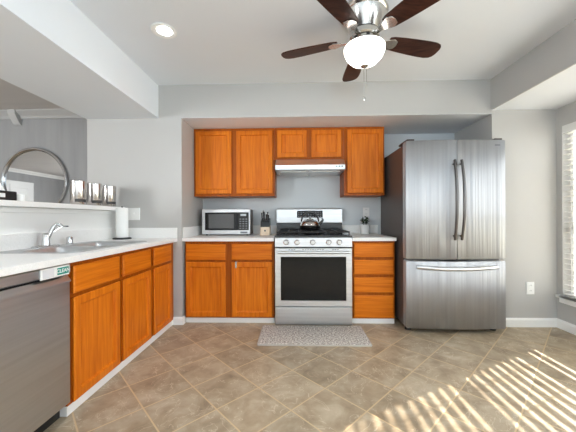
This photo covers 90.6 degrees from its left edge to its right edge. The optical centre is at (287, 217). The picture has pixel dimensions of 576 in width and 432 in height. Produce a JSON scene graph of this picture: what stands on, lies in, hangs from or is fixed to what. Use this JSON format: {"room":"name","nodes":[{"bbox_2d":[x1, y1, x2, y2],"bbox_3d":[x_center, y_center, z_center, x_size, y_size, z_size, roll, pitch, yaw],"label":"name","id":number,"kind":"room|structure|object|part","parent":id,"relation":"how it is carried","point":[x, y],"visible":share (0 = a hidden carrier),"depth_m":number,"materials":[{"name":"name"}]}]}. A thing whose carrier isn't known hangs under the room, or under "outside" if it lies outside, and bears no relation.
{"room":"kitchen","nodes":[
{"label":"kitchen","id":0,"kind":"room"},
{"bbox_2d":[0,118,86,203],"bbox_3d":[-4.797,-0.169,3.689,5.600,2.500,0.100,0,0,2],"label":"wall","id":1,"kind":"structure","parent":0,"point":[66,138],"depth_m":3.58,"materials":[{"name":"grey paint"}]},
{"bbox_2d":[7,109,21,125],"bbox_3d":[-3.405,-1.247,3.551,0.090,0.174,0.093,0,0,2],"label":"trim","id":2,"kind":"structure","parent":1,"relation":"attached to","point":[14,116],"depth_m":3.54,"materials":[{"name":"grey paint"}]},
{"bbox_2d":[0,147,68,202],"bbox_3d":[-3.181,-0.453,3.572,0.850,0.850,0.036,0,0,2],"label":"round mirror","id":3,"kind":"object","parent":1,"relation":"attached to","point":[39,174],"visible":0.71,"depth_m":3.58,"materials":[{"name":"silver metal"}]},
{"bbox_2d":[0,109,82,118],"bbox_3d":[-4.752,-1.284,3.595,5.485,0.089,0.085,0,0,2],"label":"trim","id":4,"kind":"structure","parent":1,"relation":"attached to","point":[23,113],"depth_m":3.54,"materials":[{"name":"grey paint"}]},
{"bbox_2d":[0,207,115,234],"bbox_3d":[-1.879,0.501,1.734,0.260,1.135,2.259,0,0,2],"label":"wall","id":5,"kind":"structure","parent":0,"point":[10,223],"depth_m":2.07,"materials":[{"name":"white paint"}]},
{"bbox_2d":[0,207,115,213],"bbox_3d":[-1.744,-0.050,1.735,0.014,0.034,2.248,0,0,2],"label":"trim","id":6,"kind":"structure","parent":5,"relation":"attached to","point":[2,209],"depth_m":2.07,"materials":[{"name":"white paint"}]},
{"bbox_2d":[0,200,124,210],"bbox_3d":[-1.857,-0.086,1.708,0.390,0.036,2.308,0,0,2],"label":"bar ledge","id":7,"kind":"object","parent":5,"relation":"on","point":[3,203],"visible":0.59,"depth_m":2.00,"materials":[{"name":"white laminate"}]},
{"bbox_2d":[0,183,16,200],"bbox_3d":[-1.755,-0.165,1.691,0.116,0.120,0.190,0,0,2],"label":"tissue box","id":8,"kind":"object","parent":7,"relation":"on","point":[4,195],"visible":0.92,"depth_m":1.72,"materials":[{"name":"black plastic"}]},
{"bbox_2d":[17,194,25,200],"bbox_3d":[-1.738,-0.129,1.846,0.058,0.046,0.058,0,0,2],"label":"candle cup","id":9,"kind":"object","parent":7,"relation":"on","point":[20,197],"visible":0.55,"depth_m":1.83,"materials":[{"name":"white ceramic"}]},
{"bbox_2d":[69,180,86,204],"bbox_3d":[-1.720,-0.205,2.335,0.115,0.200,0.115,0,0,2],"label":"canister","id":10,"kind":"object","parent":7,"relation":"on","point":[78,190],"visible":0.88,"depth_m":2.29,"materials":[{"name":"metal"}]},
{"bbox_3d":[-1.720,-0.291,2.335,0.115,0.028,0.115,0,0,2],"label":"lid","id":11,"kind":"part","parent":10,"relation":"part of","materials":[{"name":"metal"}]},
{"bbox_2d":[87,183,101,205],"bbox_3d":[-1.714,-0.205,2.525,0.115,0.200,0.115,0,0,2],"label":"canister","id":12,"kind":"object","parent":7,"relation":"on","point":[94,190],"visible":0.81,"depth_m":2.48,"materials":[{"name":"metal"}]},
{"bbox_3d":[-1.714,-0.291,2.525,0.115,0.028,0.115,0,0,2],"label":"lid","id":13,"kind":"part","parent":12,"relation":"part of","materials":[{"name":"metal"}]},
{"bbox_2d":[102,185,115,206],"bbox_3d":[-1.708,-0.205,2.722,0.115,0.200,0.115,0,0,2],"label":"canister","id":14,"kind":"object","parent":7,"relation":"on","point":[108,191],"visible":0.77,"depth_m":2.68,"materials":[{"name":"metal"}]},
{"bbox_3d":[-1.709,-0.291,2.722,0.115,0.028,0.115,0,0,2],"label":"lid","id":15,"kind":"part","parent":14,"relation":"part of","materials":[{"name":"metal"}]},
{"bbox_2d":[0,228,176,251],"bbox_3d":[-1.437,0.152,1.886,0.615,0.102,1.928,0,0,2],"label":"backsplash","id":16,"kind":"structure","parent":5,"relation":"attached to","point":[8,242],"depth_m":2.32,"materials":[{"name":"white laminate"}]},
{"bbox_2d":[87,85,202,317],"bbox_3d":[-1.528,-0.177,3.250,0.960,2.488,0.790,0,0,2],"label":"wall","id":17,"kind":"structure","parent":0,"point":[149,162],"depth_m":2.85,"materials":[{"name":"grey paint"}]},
{"bbox_2d":[128,208,139,219],"bbox_3d":[-1.539,-0.037,2.847,0.115,0.122,0.016,0,0,2],"label":"light switch","id":18,"kind":"object","parent":17,"relation":"attached to","point":[133,213],"visible":1,"depth_m":2.85,"materials":[{"name":"white plastic"}]},
{"bbox_2d":[173,317,183,324],"bbox_3d":[-1.093,1.027,2.835,0.106,0.075,0.014,0,0,2],"label":"baseboard","id":19,"kind":"structure","parent":17,"relation":"attached to","point":[176,320],"depth_m":2.83,"materials":[{"name":"white paint"}]},
{"bbox_2d":[0,0,575,109],"bbox_3d":[-2.892,-1.371,0.633,9.595,0.112,6.300,0,0,2],"label":"ceiling","id":20,"kind":"structure","parent":0,"point":[216,41],"depth_m":2.11,"materials":[{"name":"white paint"}]},
{"bbox_2d":[0,0,158,118],"bbox_3d":[-1.733,-1.156,0.259,0.730,0.327,5.199,0,0,2],"label":"beam","id":21,"kind":"structure","parent":20,"relation":"attached to","point":[51,50],"depth_m":1.95,"materials":[{"name":"white paint"}]},
{"bbox_2d":[150,22,176,38],"bbox_3d":[-0.878,-1.319,2.016,0.176,0.009,0.176,0,0,2],"label":"recessed light","id":22,"kind":"object","parent":20,"relation":"in","point":[163,30],"visible":1,"depth_m":2.00,"materials":[{"name":"white plastic"}]},
{"bbox_2d":[281,0,440,100],"bbox_3d":[0.498,-1.038,1.884,1.096,0.584,1.056,0,0,2],"label":"ceiling fan","id":23,"kind":"object","parent":20,"relation":"hanging from","point":[363,20],"visible":1,"depth_m":1.75,"materials":[{"name":"silver metal"}]},
{"bbox_3d":[0.147,-1.156,1.972,0.400,0.033,0.138,0,0,21],"label":"blade","id":24,"kind":"part","parent":23,"relation":"part of","materials":[{"name":"brown wood"}]},
{"bbox_3d":[0.262,-1.156,1.552,0.138,0.033,0.400,0,0,39],"label":"blade","id":25,"kind":"part","parent":23,"relation":"part of","materials":[{"name":"brown wood"}]},
{"bbox_3d":[0.512,-1.157,2.211,0.138,0.033,0.401,0,0,2],"label":"blade","id":26,"kind":"part","parent":23,"relation":"part of","materials":[{"name":"brown wood"}]},
{"bbox_3d":[0.494,-1.041,1.841,0.260,0.114,0.260,0,0,2],"label":"lamp shade","id":27,"kind":"part","parent":23,"relation":"part of","materials":[{"name":"white glass"}]},
{"bbox_3d":[0.697,-1.158,1.532,0.138,0.033,0.400,0,0,-33],"label":"blade","id":28,"kind":"part","parent":23,"relation":"part of","materials":[{"name":"brown wood"}]},
{"bbox_3d":[0.850,-1.159,1.939,0.400,0.033,0.138,0,0,-15],"label":"blade","id":29,"kind":"part","parent":23,"relation":"part of","materials":[{"name":"brown wood"}]},
{"bbox_2d":[43,316,575,431],"bbox_3d":[-2.478,1.121,0.622,10.400,0.100,6.300,0,0,2],"label":"floor","id":30,"kind":"structure","parent":0,"point":[194,376],"depth_m":1.81,"materials":[{"name":"tile"}]},
{"bbox_2d":[0,264,70,431],"bbox_3d":[-1.456,0.655,1.226,0.594,0.822,0.596,0,0,2],"label":"dishwasher","id":31,"kind":"object","parent":30,"relation":"on","point":[34,313],"visible":0.87,"depth_m":1.30,"materials":[{"name":"grey metal"}]},
{"bbox_3d":[-1.182,0.269,1.218,0.029,0.049,0.596,0,0,2],"label":"control panel","id":32,"kind":"part","parent":31,"relation":"part of","materials":[{"name":"metal"}]},
{"bbox_3d":[-1.174,0.321,1.218,0.027,0.036,0.592,0,0,2],"label":"handle","id":33,"kind":"part","parent":31,"relation":"part of","materials":[{"name":"metal"}]},
{"bbox_3d":[-1.487,1.029,1.227,0.527,0.074,0.596,0,0,2],"label":"kick plate","id":34,"kind":"part","parent":31,"relation":"part of","materials":[{"name":"black plastic"}]},
{"bbox_2d":[39,264,69,280],"bbox_3d":[-1.157,0.271,1.418,0.009,0.052,0.169,0,0,2],"label":"sign","id":35,"kind":"object","parent":31,"relation":"attached to","point":[53,272],"visible":1,"depth_m":1.41,"materials":[{"name":"white plastic"}]},
{"bbox_3d":[-1.152,0.271,1.461,0.001,0.035,0.070,0,0,2],"label":"printed panel","id":36,"kind":"part","parent":35,"relation":"part of","materials":[{"name":"green plastic"}]},
{"bbox_2d":[60,247,150,416],"bbox_3d":[-1.440,0.653,1.963,0.593,0.825,0.863,0,0,2],"label":"base cabinet","id":37,"kind":"object","parent":30,"relation":"on","point":[110,295],"visible":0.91,"depth_m":1.81,"materials":[{"name":"brown wood"}]},
{"bbox_2d":[0,228,176,276],"bbox_3d":[-1.437,0.170,1.887,0.616,0.138,1.929,0,0,2],"label":"countertop","id":38,"kind":"structure","parent":37,"relation":"on","point":[10,263],"depth_m":1.88,"materials":[{"name":"white laminate"}]},
{"bbox_2d":[31,223,68,248],"bbox_3d":[-1.635,0.118,1.964,0.104,0.166,0.222,0,0,2],"label":"faucet","id":39,"kind":"object","parent":38,"relation":"on","point":[46,237],"visible":1,"depth_m":1.95,"materials":[{"name":"silver metal"}]},
{"bbox_3d":[-1.659,0.195,1.954,0.056,0.013,0.200,0,0,2],"label":"deck plate","id":40,"kind":"part","parent":39,"relation":"part of","materials":[{"name":"silver metal"}]},
{"bbox_3d":[-1.626,0.096,1.980,0.106,0.122,0.030,0,0,-42],"label":"spout","id":41,"kind":"part","parent":39,"relation":"part of","materials":[{"name":"silver metal"}]},
{"bbox_2d":[0,236,146,252],"bbox_3d":[-1.452,0.258,2.048,0.487,0.236,0.840,0,0,2],"label":"sink","id":42,"kind":"object","parent":38,"relation":"in","point":[90,245],"depth_m":1.99,"materials":[{"name":"metal"}]},
{"bbox_3d":[-1.658,0.171,2.164,0.048,0.060,0.047,0,0,2],"label":"soap cap","id":43,"kind":"part","parent":42,"relation":"part of","materials":[{"name":"white plastic"}]},
{"bbox_2d":[112,206,131,239],"bbox_3d":[-1.590,0.046,2.732,0.160,0.316,0.160,0,0,2],"label":"paper towel holder","id":44,"kind":"object","parent":38,"relation":"on","point":[121,206],"visible":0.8,"depth_m":2.67,"materials":[{"name":"black plastic"}]},
{"bbox_2d":[116,208,127,237],"bbox_3d":[-1.590,0.047,2.732,0.105,0.284,0.105,0,0,2],"label":"paper towel roll","id":45,"kind":"object","parent":44,"relation":"on","point":[121,213],"visible":0.99,"depth_m":2.69,"materials":[{"name":"white paper"}]},
{"bbox_3d":[-1.163,0.336,1.745,0.024,0.150,0.403,0,0,2],"label":"drawer","id":46,"kind":"part","parent":37,"relation":"part of","materials":[{"name":"brown wood"}]},
{"bbox_3d":[-1.161,0.715,1.745,0.024,0.564,0.403,0,0,2],"label":"door","id":47,"kind":"part","parent":37,"relation":"part of","materials":[{"name":"brown wood"}]},
{"bbox_3d":[-1.150,0.336,2.174,0.024,0.150,0.380,0,0,2],"label":"drawer","id":48,"kind":"part","parent":37,"relation":"part of","materials":[{"name":"brown wood"}]},
{"bbox_3d":[-1.149,0.715,2.174,0.024,0.564,0.380,0,0,2],"label":"door","id":49,"kind":"part","parent":37,"relation":"part of","materials":[{"name":"brown wood"}]},
{"bbox_2d":[150,243,172,343],"bbox_3d":[-1.421,0.653,2.622,0.593,0.825,0.452,0,0,2],"label":"base cabinet","id":50,"kind":"object","parent":30,"relation":"on","point":[161,268],"visible":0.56,"depth_m":2.56,"materials":[{"name":"brown wood"}]},
{"bbox_3d":[-1.139,0.336,2.582,0.024,0.150,0.336,0,0,2],"label":"drawer","id":51,"kind":"part","parent":50,"relation":"part of","materials":[{"name":"brown wood"}]},
{"bbox_3d":[-1.137,0.715,2.582,0.024,0.564,0.336,0,0,2],"label":"door","id":52,"kind":"part","parent":50,"relation":"part of","materials":[{"name":"brown wood"}]},
{"bbox_2d":[185,241,274,322],"bbox_3d":[-0.579,0.649,3.158,0.902,0.825,0.636,0,0,2],"label":"base cabinet","id":53,"kind":"object","parent":30,"relation":"on","point":[226,281],"visible":0.87,"depth_m":2.86,"materials":[{"name":"brown wood"}]},
{"bbox_3d":[-0.825,0.344,2.865,0.400,0.160,0.024,0,0,2],"label":"drawer","id":54,"kind":"part","parent":53,"relation":"part of","materials":[{"name":"brown wood"}]},
{"bbox_3d":[-0.823,0.720,2.865,0.400,0.548,0.024,0,0,2],"label":"door","id":55,"kind":"part","parent":53,"relation":"part of","materials":[{"name":"brown wood"}]},
{"bbox_2d":[182,225,276,241],"bbox_3d":[-0.589,0.165,3.152,0.918,0.141,0.651,0,0,2],"label":"countertop","id":56,"kind":"structure","parent":53,"relation":"on","point":[190,234],"depth_m":3.00,"materials":[{"name":"white stone"}]},
{"bbox_2d":[202,209,252,234],"bbox_3d":[-0.698,0.052,3.336,0.548,0.298,0.232,0,0,2],"label":"microwave","id":57,"kind":"object","parent":56,"relation":"on","point":[214,221],"visible":0.96,"depth_m":3.23,"materials":[{"name":"metal"}]},
{"bbox_3d":[-0.752,0.041,3.240,0.375,0.198,0.021,0,0,2],"label":"door","id":58,"kind":"part","parent":57,"relation":"part of","materials":[{"name":"black glass"}]},
{"bbox_3d":[-0.504,0.040,3.232,0.119,0.198,0.022,0,0,2],"label":"control panel","id":59,"kind":"part","parent":57,"relation":"part of","materials":[{"name":"black plastic"}]},
{"bbox_2d":[260,218,270,234],"bbox_3d":[-0.258,0.103,3.273,0.104,0.192,0.147,0,0,2],"label":"knife block","id":60,"kind":"object","parent":56,"relation":"on","point":[265,229],"visible":0.97,"depth_m":3.21,"materials":[{"name":"brown wood"}]},
{"bbox_3d":[-0.362,0.342,2.851,0.406,0.160,0.024,0,0,2],"label":"drawer","id":61,"kind":"part","parent":53,"relation":"part of","materials":[{"name":"brown wood"}]},
{"bbox_3d":[-0.360,0.718,2.851,0.406,0.548,0.024,0,0,2],"label":"door","id":62,"kind":"part","parent":53,"relation":"part of","materials":[{"name":"brown wood"}]},
{"bbox_2d":[274,208,351,324],"bbox_3d":[0.249,0.472,3.085,0.780,1.162,0.698,0,0,2],"label":"gas range","id":63,"kind":"object","parent":30,"relation":"on","point":[313,268],"visible":0.94,"depth_m":2.80,"materials":[{"name":"silver metal"}]},
{"bbox_3d":[0.258,-0.042,3.363,0.302,0.082,0.005,0,0,2],"label":"display panel","id":64,"kind":"part","parent":63,"relation":"part of","materials":[{"name":"black glass"}]},
{"bbox_2d":[300,211,323,229],"bbox_3d":[0.241,0.030,3.096,0.222,0.210,0.218,0,0,-42],"label":"tea kettle","id":65,"kind":"object","parent":63,"relation":"on","point":[308,224],"visible":1,"depth_m":3.03,"materials":[{"name":"silver metal"}]},
{"bbox_3d":[0.239,-0.015,3.094,0.203,0.118,0.025,0,0,2],"label":"handle","id":66,"kind":"part","parent":65,"relation":"part of","materials":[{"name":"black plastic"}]},
{"bbox_2d":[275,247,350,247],"bbox_3d":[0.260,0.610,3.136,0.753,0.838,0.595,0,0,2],"label":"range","id":67,"kind":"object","parent":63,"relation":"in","point":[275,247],"depth_m":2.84,"materials":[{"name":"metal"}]},
{"bbox_2d":[274,233,351,236],"bbox_3d":[0.256,0.182,3.081,0.763,0.018,0.570,0,0,2],"label":"cooktop","id":68,"kind":"object","parent":63,"relation":"in","point":[278,234],"depth_m":2.82,"materials":[{"name":"black metal"}]},
{"bbox_3d":[0.252,0.967,2.820,0.757,0.172,0.044,0,0,2],"label":"storage drawer","id":69,"kind":"part","parent":63,"relation":"part of","materials":[{"name":"metal"}]},
{"bbox_3d":[0.250,0.585,2.816,0.757,0.572,0.044,0,0,2],"label":"oven door","id":70,"kind":"part","parent":63,"relation":"part of","materials":[{"name":"glass"}]},
{"bbox_3d":[0.248,0.337,2.766,0.697,0.026,0.059,0,0,2],"label":"handle","id":71,"kind":"part","parent":63,"relation":"part of","materials":[{"name":"metal"}]},
{"bbox_3d":[0.249,0.239,2.815,0.757,0.096,0.046,0,0,2],"label":"control panel","id":72,"kind":"part","parent":63,"relation":"part of","materials":[{"name":"metal"}]},
{"bbox_2d":[257,325,371,346],"bbox_3d":[0.223,1.052,2.560,0.956,0.013,0.428,0,0,2],"label":"kitchen rug","id":73,"kind":"object","parent":30,"relation":"on","point":[271,335],"visible":1,"depth_m":2.51,"materials":[{"name":"grey fabric"}]},
{"bbox_2d":[351,241,394,323],"bbox_3d":[0.855,0.643,3.120,0.419,0.825,0.630,0,0,2],"label":"base cabinet","id":74,"kind":"object","parent":30,"relation":"on","point":[373,264],"visible":0.8,"depth_m":2.81,"materials":[{"name":"brown wood"}]},
{"bbox_2d":[342,225,396,240],"bbox_3d":[0.855,0.159,3.110,0.427,0.141,0.651,0,0,2],"label":"countertop","id":75,"kind":"structure","parent":74,"relation":"on","point":[373,235],"depth_m":3.12,"materials":[{"name":"white stone"}]},
{"bbox_2d":[360,216,369,233],"bbox_3d":[0.902,0.086,3.345,0.120,0.215,0.120,0,0,2],"label":"potted plant","id":76,"kind":"object","parent":75,"relation":"on","point":[364,229],"visible":1,"depth_m":3.31,"materials":[{"name":"green plant"}]},
{"bbox_3d":[0.902,0.138,3.345,0.120,0.112,0.120,0,0,2],"label":"pot","id":77,"kind":"part","parent":76,"relation":"part of","materials":[{"name":"white ceramic"}]},
{"bbox_3d":[0.844,0.319,2.817,0.387,0.138,0.024,0,0,2],"label":"drawer","id":78,"kind":"part","parent":74,"relation":"part of","materials":[{"name":"brown wood"}]},
{"bbox_3d":[0.847,0.876,2.817,0.387,0.220,0.024,0,0,2],"label":"drawer","id":79,"kind":"part","parent":74,"relation":"part of","materials":[{"name":"brown wood"}]},
{"bbox_3d":[0.846,0.663,2.817,0.387,0.150,0.024,0,0,2],"label":"drawer","id":80,"kind":"part","parent":74,"relation":"part of","materials":[{"name":"brown wood"}]},
{"bbox_3d":[0.845,0.488,2.817,0.387,0.144,0.024,0,0,2],"label":"drawer","id":81,"kind":"part","parent":74,"relation":"part of","materials":[{"name":"brown wood"}]},
{"bbox_2d":[381,138,505,330],"bbox_3d":[1.530,0.166,2.926,0.887,1.774,0.901,0,0,2],"label":"refrigerator","id":82,"kind":"object","parent":30,"relation":"on","point":[443,201],"visible":0.94,"depth_m":2.56,"materials":[{"name":"metal"}]},
{"bbox_3d":[1.296,-0.162,2.613,0.439,1.080,0.102,0,0,2],"label":"door","id":83,"kind":"part","parent":82,"relation":"part of","materials":[{"name":"metal"}]},
{"bbox_3d":[1.523,0.699,2.606,0.887,0.615,0.102,0,0,2],"label":"freezer drawer","id":84,"kind":"part","parent":82,"relation":"part of","materials":[{"name":"metal"}]},
{"bbox_3d":[1.482,-0.159,2.518,0.031,0.719,0.082,0,0,2],"label":"handle","id":85,"kind":"part","parent":82,"relation":"part of","materials":[{"name":"metal"}]},
{"bbox_3d":[1.510,0.447,2.530,0.712,0.046,0.090,0,0,2],"label":"handle","id":86,"kind":"part","parent":82,"relation":"part of","materials":[{"name":"metal"}]},
{"bbox_3d":[1.548,-0.159,2.516,0.031,0.719,0.082,0,0,2],"label":"handle","id":87,"kind":"part","parent":82,"relation":"part of","materials":[{"name":"metal"}]},
{"bbox_3d":[1.742,-0.164,2.600,0.442,1.080,0.102,0,0,2],"label":"door","id":88,"kind":"part","parent":82,"relation":"part of","materials":[{"name":"metal"}]},
{"bbox_2d":[275,127,343,161],"bbox_3d":[0.237,-0.819,3.287,0.760,0.355,0.330,0,0,2],"label":"upper cabinet","id":89,"kind":"object","parent":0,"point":[314,142],"visible":0.88,"depth_m":3.13,"materials":[{"name":"brown wood"}]},
{"bbox_3d":[0.045,-0.812,3.140,0.327,0.300,0.024,0,0,2],"label":"door","id":90,"kind":"part","parent":89,"relation":"part of","materials":[{"name":"brown wood"}]},
{"bbox_3d":[0.420,-0.814,3.129,0.327,0.300,0.024,0,0,2],"label":"door","id":91,"kind":"part","parent":89,"relation":"part of","materials":[{"name":"brown wood"}]},
{"bbox_2d":[203,133,454,233],"bbox_3d":[0.479,0.028,3.518,3.035,2.060,0.140,0,0,2],"label":"wall","id":92,"kind":"structure","parent":0,"point":[293,192],"depth_m":3.45,"materials":[{"name":"grey paint"}]},
{"bbox_2d":[194,128,276,197],"bbox_3d":[-0.594,-0.615,3.311,0.901,0.755,0.330,0,0,2],"label":"upper cabinet","id":93,"kind":"object","parent":92,"relation":"attached to","point":[240,162],"visible":0.94,"depth_m":3.16,"materials":[{"name":"brown wood"}]},
{"bbox_3d":[-0.824,-0.611,3.165,0.400,0.694,0.024,0,0,2],"label":"door","id":94,"kind":"part","parent":93,"relation":"part of","materials":[{"name":"brown wood"}]},
{"bbox_3d":[-0.371,-0.613,3.152,0.402,0.694,0.024,0,0,2],"label":"door","id":95,"kind":"part","parent":93,"relation":"part of","materials":[{"name":"brown wood"}]},
{"bbox_2d":[275,159,344,175],"bbox_3d":[0.241,-0.568,3.238,0.744,0.140,0.426,0,0,2],"label":"range hood","id":96,"kind":"object","parent":92,"relation":"attached to","point":[306,167],"visible":1,"depth_m":3.07,"materials":[{"name":"metal"}]},
{"bbox_2d":[342,225,377,233],"bbox_3d":[0.864,0.141,3.428,0.427,0.106,0.015,0,0,2],"label":"backsplash","id":97,"kind":"structure","parent":92,"relation":"attached to","point":[354,229],"depth_m":3.42,"materials":[{"name":"white laminate"}]},
{"bbox_2d":[340,127,383,197],"bbox_3d":[0.840,-0.621,3.270,0.440,0.755,0.330,0,0,2],"label":"upper cabinet","id":98,"kind":"object","parent":92,"relation":"attached to","point":[363,174],"visible":0.91,"depth_m":3.12,"materials":[{"name":"brown wood"}]},
{"bbox_2d":[363,207,368,216],"bbox_3d":[0.941,-0.068,3.429,0.078,0.110,0.008,0,0,2],"label":"wall outlet","id":99,"kind":"object","parent":92,"relation":"attached to","point":[365,209],"visible":0.99,"depth_m":3.43,"materials":[{"name":"white plastic"}]},
{"bbox_2d":[181,79,491,117],"bbox_3d":[0.464,-1.216,3.193,3.035,0.428,0.790,0,0,2],"label":"wall header","id":100,"kind":"structure","parent":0,"point":[432,96],"depth_m":2.80,"materials":[{"name":"grey paint"}]},
{"bbox_2d":[182,113,491,133],"bbox_3d":[0.463,-1.000,3.123,3.033,0.003,0.648,0,0,2],"label":"ceiling","id":101,"kind":"structure","parent":0,"point":[418,123],"depth_m":2.99,"materials":[{"name":"white paint"}]},
{"bbox_2d":[455,109,556,317],"bbox_3d":[2.358,-0.194,3.139,0.745,2.488,0.790,0,0,2],"label":"wall","id":102,"kind":"structure","parent":0,"point":[529,136],"depth_m":2.74,"materials":[{"name":"grey paint"}]},
{"bbox_2d":[526,282,533,293],"bbox_3d":[2.331,0.678,2.739,0.072,0.118,0.008,0,0,2],"label":"wall outlet","id":103,"kind":"object","parent":102,"relation":"attached to","point":[529,285],"visible":1,"depth_m":2.74,"materials":[{"name":"white plastic"}]},
{"bbox_2d":[506,318,556,326],"bbox_3d":[2.286,1.007,2.737,0.594,0.085,0.014,0,0,2],"label":"baseboard","id":104,"kind":"structure","parent":102,"relation":"attached to","point":[510,322],"depth_m":2.73,"materials":[{"name":"white paint"}]},
{"bbox_2d":[491,19,575,109],"bbox_3d":[1.889,-1.187,0.150,0.012,0.296,5.209,0,0,2],"label":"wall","id":105,"kind":"structure","parent":102,"relation":"attached to","point":[556,54],"depth_m":2.22,"materials":[{"name":"grey paint"}]},
{"bbox_2d":[493,64,575,109],"bbox_3d":[2.264,-1.239,0.040,0.745,0.398,5.410,0,0,2],"label":"ceiling","id":106,"kind":"structure","parent":0,"point":[558,91],"depth_m":2.42,"materials":[{"name":"white paint"}]},
{"bbox_2d":[556,101,575,324],"bbox_3d":[2.572,0.004,0.031,0.140,2.090,5.410,0,0,2],"label":"wall","id":107,"kind":"structure","parent":0,"point":[565,115],"depth_m":2.68,"materials":[{"name":"grey paint"}]},
{"bbox_2d":[555,294,575,306],"bbox_3d":[2.575,0.764,1.777,0.109,0.070,1.880,0,0,2],"label":"sill","id":108,"kind":"structure","parent":107,"relation":"attached to","point":[565,299],"depth_m":2.61,"materials":[{"name":"white paint"}]},
{"bbox_2d":[557,318,575,334],"bbox_3d":[2.501,1.006,0.137,0.014,0.085,5.198,0,0,2],"label":"baseboard","id":109,"kind":"structure","parent":107,"relation":"attached to","point":[566,326],"depth_m":2.63,"materials":[{"name":"white paint"}]},
{"bbox_2d":[570,130,575,293],"bbox_3d":[2.657,-0.066,1.774,0.060,1.589,1.798,0,0,2],"label":"window","id":110,"kind":"structure","parent":107,"relation":"in","point":[573,214],"depth_m":2.65,"materials":[{"name":"white paint"}]},
{"bbox_2d":[562,121,575,297],"bbox_3d":[2.577,-0.069,1.777,0.061,1.580,1.792,0,0,2],"label":"blind","id":111,"kind":"object","parent":110,"relation":"attached to","point":[572,126],"visible":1,"depth_m":2.61,"materials":[{"name":"white plastic"}]},
{"bbox_3d":[2.581,0.711,1.779,0.046,0.020,1.772,0,0,2],"label":"rail","id":112,"kind":"part","parent":111,"relation":"part of","materials":[{"name":"white plastic"}]}
]}

